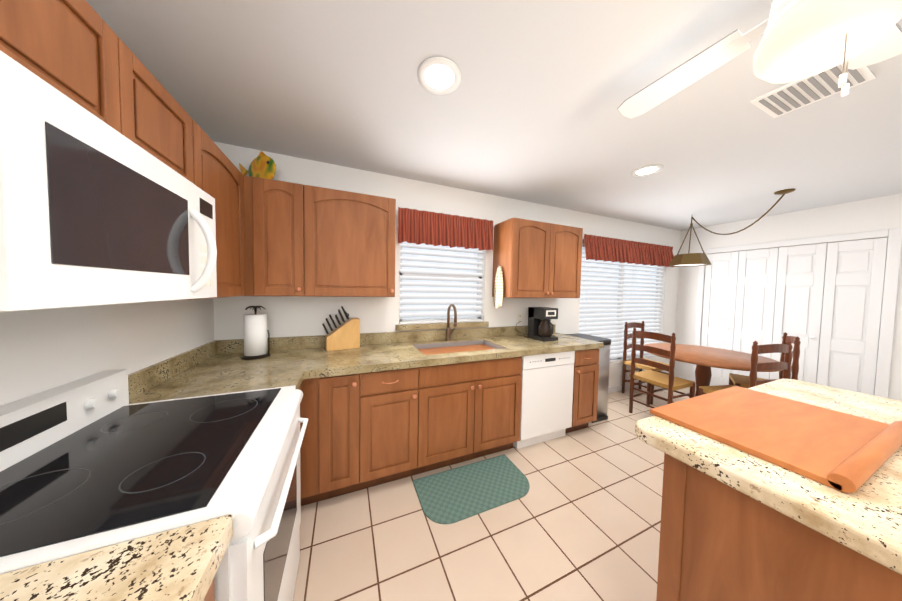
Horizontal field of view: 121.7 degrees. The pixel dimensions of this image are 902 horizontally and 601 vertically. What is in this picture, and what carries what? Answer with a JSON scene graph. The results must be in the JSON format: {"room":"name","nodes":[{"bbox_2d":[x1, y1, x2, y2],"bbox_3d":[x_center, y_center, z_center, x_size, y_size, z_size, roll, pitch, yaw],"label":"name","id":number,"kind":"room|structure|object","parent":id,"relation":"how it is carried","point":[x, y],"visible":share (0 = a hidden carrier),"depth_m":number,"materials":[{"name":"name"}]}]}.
{"room":"kitchen","nodes":[
{"label":"kitchen","id":0,"kind":"room"},
{"bbox_2d":[0,298,213,405],"bbox_3d":[-0.888,0.190,-0.316,0.120,2.440,4.860,0,3,-23],"label":"wall","id":1,"kind":"structure","parent":0,"point":[42,350],"depth_m":0.94,"materials":[{"name":"white paint"}]},
{"bbox_2d":[0,0,147,151],"bbox_3d":[-1.014,-0.589,0.512,0.288,0.317,0.432,0,3,-23],"label":"upper cabinet","id":2,"kind":"object","parent":1,"relation":"attached to","point":[66,44],"depth_m":0.61,"materials":[{"name":"brown wood"}]},
{"bbox_2d":[0,50,216,311],"bbox_3d":[-1.020,-0.212,0.706,0.428,0.439,0.754,0,3,-23],"label":"microwave","id":3,"kind":"object","parent":2,"relation":"attached to","point":[95,210],"visible":1,"depth_m":0.54,"materials":[{"name":"white plastic"},{"name":"dark glass"}]},
{"bbox_2d":[144,66,195,184],"bbox_3d":[-1.141,-0.603,0.815,0.288,0.317,0.435,0,3,-23],"label":"upper cabinet","id":4,"kind":"object","parent":1,"relation":"attached to","point":[170,131],"depth_m":0.92,"materials":[{"name":"brown wood"}]},
{"bbox_2d":[184,123,243,299],"bbox_3d":[-1.344,-0.400,1.295,0.288,0.770,0.587,0,3,-23],"label":"upper cabinet","id":5,"kind":"object","parent":1,"relation":"attached to","point":[217,176],"depth_m":1.35,"materials":[{"name":"brown wood"}]},
{"bbox_2d":[213,141,680,386],"bbox_3d":[1.020,0.086,3.058,6.020,2.440,0.120,0,3,-23],"label":"wall","id":6,"kind":"structure","parent":0,"point":[290,316],"depth_m":2.35,"materials":[{"name":"white paint"}]},
{"bbox_2d":[264,178,315,296],"bbox_3d":[-1.184,-0.420,1.848,0.347,0.770,0.348,0,3,-23],"label":"upper cabinet","id":7,"kind":"object","parent":6,"relation":"attached to","point":[277,238],"depth_m":1.70,"materials":[{"name":"brown wood"}]},
{"bbox_2d":[239,151,275,178],"bbox_3d":[-1.381,-0.930,1.790,0.273,0.245,0.231,0,3,-23],"label":"decor","id":8,"kind":"object","parent":7,"relation":"on","point":[262,165],"visible":0.73,"depth_m":1.75,"materials":[{"name":"yellow ceramic"}]},
{"bbox_2d":[316,187,395,296],"bbox_3d":[-0.818,-0.420,2.002,0.690,0.770,0.348,0,3,-23],"label":"upper cabinet","id":9,"kind":"object","parent":6,"relation":"attached to","point":[355,232],"depth_m":1.86,"materials":[{"name":"brown wood"}]},
{"bbox_2d":[399,241,482,320],"bbox_3d":[-0.097,-0.263,2.619,1.520,1.568,0.070,0,3,-23],"label":"window","id":10,"kind":"structure","parent":6,"relation":"in","point":[436,263],"depth_m":2.63,"materials":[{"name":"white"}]},
{"bbox_2d":[399,243,483,323],"bbox_3d":[-0.069,-0.261,2.554,0.896,0.962,0.057,0,3,-23],"label":"window blind","id":11,"kind":"object","parent":10,"relation":"attached to","point":[431,314],"visible":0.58,"depth_m":2.54,"materials":[{"name":"grey plastic"}]},
{"bbox_2d":[395,321,488,330],"bbox_3d":[-0.058,0.255,2.526,0.990,0.056,0.038,0,3,-23],"label":"window sill","id":12,"kind":"structure","parent":6,"relation":"attached to","point":[408,327],"depth_m":2.48,"materials":[{"name":"stone"}]},
{"bbox_2d":[396,207,494,250],"bbox_3d":[-0.016,-0.678,2.455,1.042,0.321,0.116,0,3,-23],"label":"valance","id":13,"kind":"object","parent":6,"relation":"attached to","point":[416,226],"visible":0.98,"depth_m":2.42,"materials":[{"name":"red fabric"}]},
{"bbox_2d":[517,313,522,323],"bbox_3d":[0.794,0.208,2.899,0.075,0.120,0.007,0,3,-23],"label":"electrical outlet","id":14,"kind":"object","parent":6,"relation":"attached to","point":[519,317],"visible":0.94,"depth_m":2.90,"materials":[{"name":"white plastic"}]},
{"bbox_2d":[492,218,582,297],"bbox_3d":[0.952,-0.427,2.732,0.920,0.790,0.378,0,3,-23],"label":"upper cabinet","id":15,"kind":"object","parent":6,"relation":"attached to","point":[536,259],"visible":1,"depth_m":2.56,"materials":[{"name":"brown wood"}]},
{"bbox_2d":[494,266,502,307],"bbox_3d":[0.493,-0.135,2.575,0.042,0.435,0.160,0,3,-23],"label":"dish towel","id":16,"kind":"object","parent":15,"relation":"hanging from","point":[498,295],"visible":1,"depth_m":2.56,"materials":[{"name":"white fabric"}]},
{"bbox_2d":[579,248,660,359],"bbox_3d":[2.486,0.070,3.725,2.460,2.230,0.070,0,3,-23],"label":"window","id":17,"kind":"structure","parent":6,"relation":"in","point":[596,264],"depth_m":3.71,"materials":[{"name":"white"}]},
{"bbox_2d":[579,243,664,362],"bbox_3d":[2.514,0.072,3.660,1.836,1.624,0.057,0,3,-23],"label":"window blind","id":18,"kind":"object","parent":17,"relation":"attached to","point":[614,351],"visible":0.56,"depth_m":3.62,"materials":[{"name":"grey plastic"}]},
{"bbox_2d":[582,234,673,266],"bbox_3d":[2.573,-0.676,3.547,1.982,0.321,0.116,0,3,-23],"label":"valance","id":19,"kind":"object","parent":6,"relation":"attached to","point":[613,249],"visible":0.96,"depth_m":3.47,"materials":[{"name":"red fabric"}]},
{"bbox_2d":[86,0,901,230],"bbox_3d":[1.908,-1.056,0.802,6.500,0.060,5.220,0,3,-23],"label":"ceiling","id":20,"kind":"structure","parent":0,"point":[526,110],"depth_m":1.37,"materials":[{"name":"white paint"}]},
{"bbox_2d":[417,56,460,94],"bbox_3d":[-0.056,-1.075,1.212,0.210,0.008,0.210,0,3,-23],"label":"recessed light","id":21,"kind":"object","parent":20,"relation":"in","point":[437,75],"visible":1,"depth_m":1.20,"materials":[{"name":"white glass"}]},
{"bbox_2d":[631,164,662,176],"bbox_3d":[1.633,-1.080,2.097,0.210,0.008,0.210,0,3,-23],"label":"recessed light","id":22,"kind":"object","parent":20,"relation":"in","point":[647,170],"visible":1,"depth_m":2.09,"materials":[{"name":"white glass"}]},
{"bbox_2d":[669,188,794,266],"bbox_3d":[3.219,-0.765,2.940,0.429,0.650,1.022,0,3,-23],"label":"pendant lamp","id":23,"kind":"object","parent":20,"relation":"hanging from","point":[690,259],"visible":1,"depth_m":3.14,"materials":[{"name":"gold metal"}]},
{"bbox_2d":[617,0,901,118],"bbox_3d":[1.073,-0.802,0.723,0.875,0.470,0.875,2,3,22],"label":"ceiling fan","id":24,"kind":"object","parent":20,"relation":"hanging from","point":[801,39],"visible":1,"depth_m":0.73,"materials":[{"name":"white"}]},
{"bbox_2d":[750,64,875,117],"bbox_3d":[1.774,-1.040,1.246,0.300,0.012,0.300,0,3,-23],"label":"ceiling vent","id":25,"kind":"object","parent":20,"relation":"in","point":[788,98],"visible":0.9,"depth_m":1.24,"materials":[{"name":"white metal"}]},
{"bbox_2d":[293,385,695,600],"bbox_3d":[1.862,1.441,0.905,6.500,0.060,5.220,0,3,-23],"label":"floor","id":26,"kind":"structure","parent":0,"point":[580,520],"depth_m":1.46,"materials":[{"name":"tile"}]},
{"bbox_2d":[0,514,232,600],"bbox_3d":[-0.549,0.901,-0.124,0.654,1.014,1.228,0,3,-23],"label":"countertop","id":27,"kind":"structure","parent":26,"relation":"on","point":[182,563],"depth_m":0.44,"materials":[{"name":"beige stone"}]},
{"bbox_2d":[0,369,307,600],"bbox_3d":[-0.904,0.829,0.805,0.716,1.070,0.760,0,3,-23],"label":"range","id":28,"kind":"object","parent":26,"relation":"on","point":[93,462],"visible":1,"depth_m":0.69,"materials":[{"name":"white"}]},
{"bbox_2d":[128,352,307,504],"bbox_3d":[-1.134,0.834,1.264,0.654,1.014,0.256,0,3,-23],"label":"countertop","id":29,"kind":"structure","parent":26,"relation":"on","point":[205,375],"depth_m":1.39,"materials":[{"name":"beige stone"}]},
{"bbox_2d":[166,324,603,502],"bbox_3d":[-0.108,0.814,2.193,3.269,1.014,0.660,0,3,-23],"label":"base cabinet","id":30,"kind":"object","parent":26,"relation":"on","point":[379,408],"depth_m":1.87,"materials":[{"name":"brown wood"}]},
{"bbox_2d":[241,306,270,359],"bbox_3d":[-1.382,0.218,1.780,0.170,0.362,0.170,0,3,-23],"label":"paper towel holder","id":31,"kind":"object","parent":30,"relation":"on","point":[256,346],"visible":1,"depth_m":1.73,"materials":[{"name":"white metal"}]},
{"bbox_2d":[322,306,359,350],"bbox_3d":[-0.907,0.221,2.070,0.279,0.348,0.110,0,3,-31],"label":"knife block","id":32,"kind":"object","parent":30,"relation":"on","point":[345,335],"visible":1,"depth_m":2.04,"materials":[{"name":"brown wood"}]},
{"bbox_2d":[445,304,456,340],"bbox_3d":[0.025,0.214,2.412,0.105,0.368,0.219,0,3,-23],"label":"faucet","id":33,"kind":"object","parent":30,"relation":"on","point":[448,332],"visible":0.94,"depth_m":2.46,"materials":[{"name":"brown metal"}]},
{"bbox_2d":[515,307,557,341],"bbox_3d":[0.932,0.238,2.714,0.220,0.330,0.433,0,3,-31],"label":"coffee maker","id":34,"kind":"object","parent":30,"relation":"on","point":[540,326],"visible":1,"depth_m":2.58,"materials":[{"name":"black plastic"}]},
{"bbox_2d":[413,454,529,523],"bbox_3d":[0.170,1.337,1.816,0.810,0.012,0.420,0,3,-23],"label":"rug","id":35,"kind":"object","parent":26,"relation":"on","point":[454,495],"visible":1,"depth_m":1.77,"materials":[{"name":"fabric"}]},
{"bbox_2d":[513,351,574,448],"bbox_3d":[0.780,0.892,2.558,0.602,0.861,0.586,0,3,-23],"label":"dishwasher","id":36,"kind":"object","parent":26,"relation":"on","point":[546,397],"visible":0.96,"depth_m":2.29,"materials":[{"name":"white metal"}]},
{"bbox_2d":[565,333,610,422],"bbox_3d":[1.573,0.874,2.956,0.328,0.895,0.436,0,3,-23],"label":"trash can","id":37,"kind":"object","parent":26,"relation":"on","point":[603,380],"visible":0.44,"depth_m":2.79,"materials":[{"name":"silver metal"}]},
{"bbox_2d":[622,321,668,404],"bbox_3d":[2.701,0.810,3.471,0.464,1.020,0.432,0,3,-23],"label":"chair","id":38,"kind":"object","parent":26,"relation":"on","point":[625,362],"visible":0.65,"depth_m":3.54,"materials":[{"name":"brown wood"}]},
{"bbox_2d":[629,327,694,412],"bbox_3d":[2.379,0.830,2.859,0.432,1.020,0.464,0,3,-23],"label":"chair","id":39,"kind":"object","parent":26,"relation":"on","point":[671,383],"visible":0.9,"depth_m":2.77,"materials":[{"name":"brown wood"}]},
{"bbox_2d":[645,343,783,396],"bbox_3d":[2.930,0.979,2.929,1.140,0.735,1.140,0,3,-23],"label":"dining table","id":40,"kind":"object","parent":26,"relation":"on","point":[704,359],"visible":0.65,"depth_m":2.84,"materials":[{"name":"brown wood"}]},
{"bbox_2d":[699,340,792,395],"bbox_3d":[2.823,0.855,2.428,0.464,1.020,0.432,1,2,-9],"label":"chair","id":41,"kind":"object","parent":26,"relation":"on","point":[785,365],"visible":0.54,"depth_m":2.21,"materials":[{"name":"brown wood"}]},
{"bbox_2d":[729,332,800,387],"bbox_3d":[3.418,0.852,2.767,0.432,1.020,0.464,3,3,42],"label":"chair","id":42,"kind":"object","parent":26,"relation":"on","point":[739,380],"visible":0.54,"depth_m":2.72,"materials":[{"name":"brown wood"}]},
{"bbox_2d":[656,453,901,600],"bbox_3d":[1.475,0.968,0.852,1.379,0.875,0.649,0,3,-23],"label":"kitchen island","id":43,"kind":"object","parent":26,"relation":"on","point":[720,541],"visible":0.6,"depth_m":0.69,"materials":[{"name":"brown wood"}]},
{"bbox_2d":[635,378,901,574],"bbox_3d":[1.504,0.505,0.836,1.445,0.052,0.865,0,3,-23],"label":"island countertop","id":44,"kind":"structure","parent":43,"relation":"on","point":[865,519],"depth_m":0.67,"materials":[{"name":"stone"}]},
{"bbox_2d":[650,386,901,492],"bbox_3d":[1.224,0.447,0.953,0.720,0.042,0.447,0,3,-23],"label":"mat","id":45,"kind":"object","parent":44,"relation":"on","point":[843,452],"visible":0.98,"depth_m":0.86,"materials":[{"name":"orange fabric"}]},
{"bbox_2d":[674,193,901,400],"bbox_3d":[4.561,0.157,2.898,0.620,2.440,2.930,0,3,-23],"label":"wall","id":46,"kind":"structure","parent":0,"point":[877,214],"depth_m":3.05,"materials":[{"name":"white paint"}]},
{"bbox_2d":[608,375,691,392],"bbox_3d":[3.384,1.370,1.544,2.600,0.085,4.619,0,3,-23],"label":"baseboard","id":47,"kind":"structure","parent":46,"relation":"attached to","point":[616,388],"depth_m":3.68,"materials":[{"name":"white paint"}]},
{"bbox_2d":[701,237,887,394],"bbox_3d":[4.102,0.338,3.202,0.065,2.012,1.380,0,3,-23],"label":"bifold closet door","id":48,"kind":"structure","parent":46,"relation":"in","point":[823,302],"depth_m":2.96,"materials":[{"name":"white paint"}]},
{"bbox_2d":[692,228,901,397],"bbox_3d":[4.090,0.306,3.196,0.014,2.100,1.530,0,3,-23],"label":"trim","id":49,"kind":"structure","parent":46,"relation":"attached to","point":[890,292],"depth_m":2.54,"materials":[{"name":"white paint"}]}
]}

